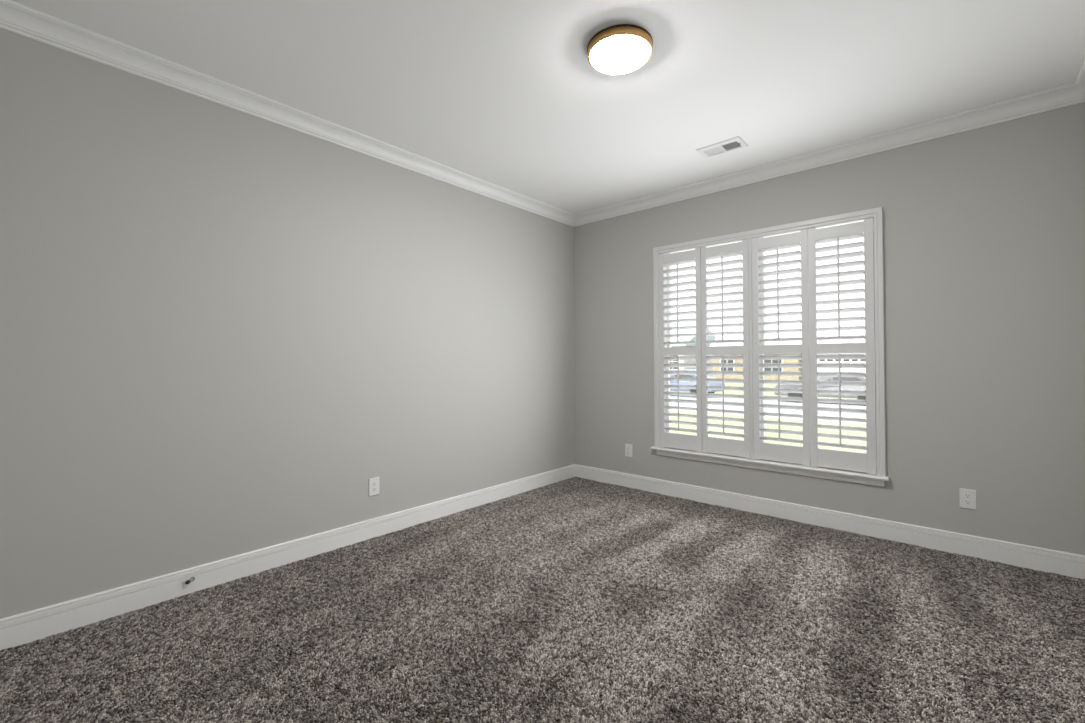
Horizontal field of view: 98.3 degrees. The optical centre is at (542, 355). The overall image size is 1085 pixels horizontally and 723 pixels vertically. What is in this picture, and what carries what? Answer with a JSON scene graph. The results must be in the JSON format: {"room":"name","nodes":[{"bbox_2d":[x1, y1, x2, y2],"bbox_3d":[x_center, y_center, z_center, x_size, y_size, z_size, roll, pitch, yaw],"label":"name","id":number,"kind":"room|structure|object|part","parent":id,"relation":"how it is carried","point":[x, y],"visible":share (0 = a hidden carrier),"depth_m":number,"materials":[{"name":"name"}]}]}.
{"room":"empty bedroom","nodes":[
{"label":"empty bedroom","id":0,"kind":"room"},
{"bbox_2d":[0,28,574,618],"bbox_3d":[-1.075,-0.103,3.499,0.140,2.750,4.380,-1,-1,42],"label":"wall","id":1,"kind":"structure","parent":0,"point":[219,324],"depth_m":2.61,"materials":[{"name":"grey paint"}]},
{"bbox_2d":[185,577,194,583],"bbox_3d":[-1.849,1.181,2.462,0.019,0.024,0.047,0,-1,15],"label":"door stop","id":2,"kind":"object","parent":1,"relation":"attached to","point":[191,578],"visible":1,"depth_m":2.46,"materials":[{"name":"grey metal"}]},
{"bbox_2d":[0,0,574,226],"bbox_3d":[-0.994,-1.434,3.441,0.088,0.092,4.100,-1,-1,42],"label":"trim","id":3,"kind":"structure","parent":1,"relation":"attached to","point":[16,18],"depth_m":2.60,"materials":[{"name":"white paint"}]},
{"bbox_2d":[0,464,574,650],"bbox_3d":[-1.013,1.202,3.430,0.014,0.136,4.100,-1,-1,42],"label":"baseboard","id":4,"kind":"structure","parent":1,"relation":"attached to","point":[30,626],"depth_m":2.60,"materials":[{"name":"white paint"}]},
{"bbox_2d":[369,477,378,495],"bbox_3d":[-1.170,0.912,3.262,0.008,0.121,0.077,-1,-1,42],"label":"wall outlet","id":5,"kind":"object","parent":1,"relation":"attached to","point":[373,482],"visible":1,"depth_m":3.26,"materials":[{"name":"white plastic"}]},
{"bbox_2d":[35,536,1028,722],"bbox_3d":[0.343,1.320,2.224,3.920,0.140,4.380,-1,-1,42],"label":"floor","id":6,"kind":"structure","parent":0,"point":[630,536],"depth_m":1.74,"materials":[{"name":"grey carpet"}]},
{"bbox_2d":[0,477,1084,722],"bbox_3d":[0.344,1.242,2.225,3.623,0.014,4.089,-1,-1,42],"label":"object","id":7,"kind":"structure","parent":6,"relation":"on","point":[661,595],"depth_m":2.06,"materials":[{"name":"grey carpet"}]},
{"bbox_2d":[11,0,1084,214],"bbox_3d":[0.334,-1.575,2.263,3.920,0.150,4.380,-1,-1,42],"label":"ceiling","id":8,"kind":"structure","parent":0,"point":[507,94],"depth_m":2.44,"materials":[{"name":"white paint"}]},
{"bbox_2d":[587,24,652,74],"bbox_3d":[0.375,-1.465,2.280,0.315,0.068,0.315,-1,-1,42],"label":"ceiling light","id":9,"kind":"object","parent":8,"relation":"attached to","point":[620,49],"visible":1,"depth_m":2.21,"materials":[{"name":"white glass"}]},
{"bbox_3d":[0.375,-1.496,2.280,0.315,0.006,0.315,-1,-1,42],"label":"plate","id":10,"kind":"part","parent":9,"relation":"part of","materials":[{"name":"brown wood"}]},
{"bbox_2d":[696,136,747,158],"bbox_3d":[1.282,-1.535,3.353,0.304,0.126,0.186,-1,-1,42],"label":"ceiling vent","id":11,"kind":"object","parent":8,"relation":"in","point":[735,143],"visible":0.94,"depth_m":3.35,"materials":[{"name":"white metal"}]},
{"bbox_2d":[574,102,1084,554],"bbox_3d":[1.746,-0.108,3.829,3.640,2.750,0.140,-1,-1,42],"label":"wall","id":12,"kind":"structure","parent":0,"point":[984,227],"depth_m":3.00,"materials":[{"name":"grey paint"}]},
{"bbox_2d":[625,444,631,456],"bbox_3d":[0.832,0.917,4.531,0.077,0.121,0.008,-1,-1,42],"label":"wall outlet","id":13,"kind":"object","parent":12,"relation":"attached to","point":[628,447],"visible":1,"depth_m":4.53,"materials":[{"name":"white plastic"}]},
{"bbox_2d":[651,218,888,486],"bbox_3d":[1.716,-0.048,3.811,1.767,1.904,0.195,-1,-1,42],"label":"window","id":14,"kind":"structure","parent":12,"relation":"in","point":[826,473],"depth_m":3.79,"materials":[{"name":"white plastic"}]},
{"bbox_3d":[1.437,0.372,4.108,0.766,0.868,0.029,-1,-1,42],"label":"sash","id":15,"kind":"part","parent":14,"relation":"part of","materials":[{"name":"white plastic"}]},
{"bbox_3d":[1.458,-0.504,4.146,0.766,0.957,0.029,-1,-1,42],"label":"sash","id":16,"kind":"part","parent":14,"relation":"part of","materials":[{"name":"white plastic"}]},
{"bbox_3d":[2.055,0.363,3.560,0.766,0.868,0.029,-1,-1,42],"label":"sash","id":17,"kind":"part","parent":14,"relation":"part of","materials":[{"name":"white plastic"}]},
{"bbox_2d":[653,207,885,476],"bbox_3d":[1.683,-0.088,3.770,1.729,1.838,0.089,-1,-1,42],"label":"plantation shutters","id":18,"kind":"object","parent":14,"relation":"attached to","point":[873,462],"visible":1,"depth_m":3.63,"materials":[{"name":"white paint"}]},
{"bbox_3d":[1.199,-0.477,4.157,0.011,0.737,0.019,-1,-1,42],"label":"tilt rod","id":19,"kind":"part","parent":18,"relation":"part of","materials":[{"name":"white paint"}]},
{"bbox_3d":[1.203,0.330,4.148,0.011,0.658,0.019,-1,-1,42],"label":"tilt rod","id":20,"kind":"part","parent":18,"relation":"part of","materials":[{"name":"white paint"}]},
{"bbox_3d":[1.228,-0.051,4.183,0.396,1.770,0.028,-1,-1,42],"label":"shutter panel","id":21,"kind":"part","parent":18,"relation":"part of","materials":[{"name":"white paint"}]},
{"bbox_3d":[1.495,-0.481,3.894,0.011,0.737,0.019,-1,-1,42],"label":"tilt rod","id":22,"kind":"part","parent":18,"relation":"part of","materials":[{"name":"white paint"}]},
{"bbox_3d":[1.500,0.325,3.885,0.011,0.658,0.019,-1,-1,42],"label":"tilt rod","id":23,"kind":"part","parent":18,"relation":"part of","materials":[{"name":"white paint"}]},
{"bbox_3d":[1.527,-0.055,3.918,0.395,1.770,0.028,-1,-1,42],"label":"shutter panel","id":24,"kind":"part","parent":18,"relation":"part of","materials":[{"name":"white paint"}]},
{"bbox_3d":[1.688,-0.057,3.783,0.022,1.775,0.042,-1,-1,42],"label":"post","id":25,"kind":"part","parent":18,"relation":"part of","materials":[{"name":"white paint"}]},
{"bbox_3d":[1.814,-0.486,3.611,0.011,0.737,0.019,-1,-1,42],"label":"tilt rod","id":26,"kind":"part","parent":18,"relation":"part of","materials":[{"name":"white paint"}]},
{"bbox_3d":[1.819,0.321,3.602,0.011,0.658,0.019,-1,-1,42],"label":"tilt rod","id":27,"kind":"part","parent":18,"relation":"part of","materials":[{"name":"white paint"}]},
{"bbox_3d":[1.843,-0.060,3.637,0.400,1.770,0.028,-1,-1,42],"label":"shutter panel","id":28,"kind":"part","parent":18,"relation":"part of","materials":[{"name":"white paint"}]},
{"bbox_3d":[2.113,-0.491,3.345,0.011,0.737,0.019,-1,-1,42],"label":"tilt rod","id":29,"kind":"part","parent":18,"relation":"part of","materials":[{"name":"white paint"}]},
{"bbox_3d":[2.117,0.316,3.337,0.011,0.658,0.019,-1,-1,42],"label":"tilt rod","id":30,"kind":"part","parent":18,"relation":"part of","materials":[{"name":"white paint"}]},
{"bbox_3d":[2.146,-0.064,3.369,0.400,1.770,0.028,-1,-1,42],"label":"shutter panel","id":31,"kind":"part","parent":18,"relation":"part of","materials":[{"name":"white paint"}]},
{"bbox_3d":[1.692,0.842,3.769,1.767,0.022,0.115,-1,-1,42],"label":"sill","id":32,"kind":"part","parent":14,"relation":"part of","materials":[{"name":"white paint"}]},
{"bbox_3d":[2.075,-0.513,3.598,0.766,0.957,0.029,-1,-1,42],"label":"sash","id":33,"kind":"part","parent":14,"relation":"part of","materials":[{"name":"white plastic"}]},
{"bbox_2d":[574,82,1084,226],"bbox_3d":[1.666,-1.438,3.761,3.640,0.092,0.088,-1,-1,42],"label":"trim","id":34,"kind":"structure","parent":12,"relation":"attached to","point":[1070,94],"depth_m":3.25,"materials":[{"name":"white paint"}]},
{"bbox_2d":[575,464,1084,578],"bbox_3d":[1.699,1.197,3.754,3.640,0.136,0.014,-1,-1,42],"label":"baseboard","id":35,"kind":"structure","parent":12,"relation":"attached to","point":[1015,554],"depth_m":3.24,"materials":[{"name":"white paint"}]},
{"bbox_2d":[959,488,975,509],"bbox_3d":[2.647,0.893,2.918,0.077,0.121,0.008,-1,-1,42],"label":"wall outlet","id":36,"kind":"object","parent":12,"relation":"attached to","point":[967,496],"visible":1,"depth_m":2.92,"materials":[{"name":"white plastic"}]},
{"bbox_2d":[964,500,971,504],"bbox_3d":[2.646,0.912,2.917,0.034,0.028,0.003,-1,-1,42],"label":"receptacle","id":37,"kind":"object","parent":36,"relation":"attached to","point":[966,502],"depth_m":2.92,"materials":[{"name":"white plastic"}]},
{"bbox_2d":[964,493,971,497],"bbox_3d":[2.646,0.873,2.917,0.034,0.028,0.003,-1,-1,42],"label":"receptacle","id":38,"kind":"object","parent":36,"relation":"attached to","point":[966,495],"depth_m":2.92,"materials":[{"name":"white plastic"}]},
{"bbox_3d":[1.751,-0.146,0.989,0.140,2.750,4.380,-1,-1,42],"label":"wall","id":39,"kind":"structure","parent":0,"visible":0},
{"bbox_2d":[1076,61,1084,86],"bbox_3d":[1.662,-1.474,1.082,0.088,0.092,4.100,-1,-1,42],"label":"trim","id":40,"kind":"structure","parent":39,"relation":"attached to","point":[1080,81],"depth_m":2.52,"materials":[{"name":"white paint"}]},
{"label":"outside","id":41,"kind":"structure","parent":0,"visible":0},
{"bbox_2d":[670,383,857,399],"bbox_3d":[93.978,3.115,110.374,320.000,0.310,238.000,-1,-1,42],"label":"lawn","id":42,"kind":"structure","parent":41,"point":[726,384],"depth_m":27.86,"materials":[{"name":"green plant"}]},
{"bbox_2d":[670,328,715,376],"bbox_3d":[12.952,-0.312,53.305,11.500,5.620,9.800,-1,-1,42],"label":"house","id":43,"kind":"structure","parent":42,"relation":"on","point":[686,331],"depth_m":47.66,"materials":[{"name":"grey"}]},
{"bbox_3d":[13.035,0.595,47.132,1.200,1.500,0.015,-1,-1,42],"label":"pane","id":44,"kind":"part","parent":43,"relation":"part of","materials":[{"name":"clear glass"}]},
{"bbox_2d":[710,324,801,380],"bbox_3d":[21.008,-0.270,43.474,7.800,5.220,9.800,-1,-1,42],"label":"house","id":45,"kind":"structure","parent":42,"relation":"on","point":[785,326],"depth_m":40.95,"materials":[{"name":"beige brick"}]},
{"bbox_3d":[16.343,0.810,41.517,1.100,1.400,0.015,-1,-1,42],"label":"pane","id":46,"kind":"part","parent":45,"relation":"part of","materials":[{"name":"clear glass"}]},
{"bbox_3d":[19.110,0.768,39.060,1.500,1.400,0.015,-1,-1,42],"label":"pane","id":47,"kind":"part","parent":45,"relation":"part of","materials":[{"name":"clear glass"}]},
{"bbox_2d":[817,320,865,373],"bbox_3d":[29.298,-0.477,37.450,12.600,5.420,9.800,-1,-1,42],"label":"house","id":48,"kind":"structure","parent":42,"relation":"on","point":[844,323],"depth_m":37.36,"materials":[{"name":"grey"}]},
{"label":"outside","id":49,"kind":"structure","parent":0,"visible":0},
{"bbox_2d":[670,410,866,452],"bbox_3d":[6.389,2.097,11.760,320.000,0.300,6.200,-1,-1,42],"label":"lawn","id":50,"kind":"structure","parent":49,"point":[770,426],"depth_m":12.21,"materials":[{"name":"green plant"}]},
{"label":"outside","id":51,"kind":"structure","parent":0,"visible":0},
{"bbox_2d":[670,405,865,423],"bbox_3d":[8.979,2.117,14.676,320.000,0.320,1.600,-1,-1,42],"label":"sidewalk","id":52,"kind":"structure","parent":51,"point":[670,405],"depth_m":15.16,"materials":[{"name":"grey concrete"}]},
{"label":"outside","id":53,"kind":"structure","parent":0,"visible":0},
{"bbox_2d":[670,395,865,417],"bbox_3d":[12.233,2.205,18.339,320.000,0.220,8.200,-1,-1,42],"label":"street","id":54,"kind":"structure","parent":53,"point":[836,405],"depth_m":19.86,"materials":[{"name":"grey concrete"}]},
{"bbox_2d":[670,369,724,396],"bbox_3d":[7.582,1.488,26.089,4.530,1.450,1.800,-1,-1,42],"label":"car","id":55,"kind":"object","parent":54,"relation":"on","point":[671,375],"visible":0.14,"depth_m":24.92,"materials":[{"name":"blue paint"}]},
{"bbox_2d":[774,371,865,405],"bbox_3d":[13.114,1.405,21.175,4.530,1.450,1.800,-1,-1,42],"label":"car","id":56,"kind":"object","parent":54,"relation":"on","point":[862,388],"visible":0.18,"depth_m":20.45,"materials":[{"name":"grey paint"}]}
]}

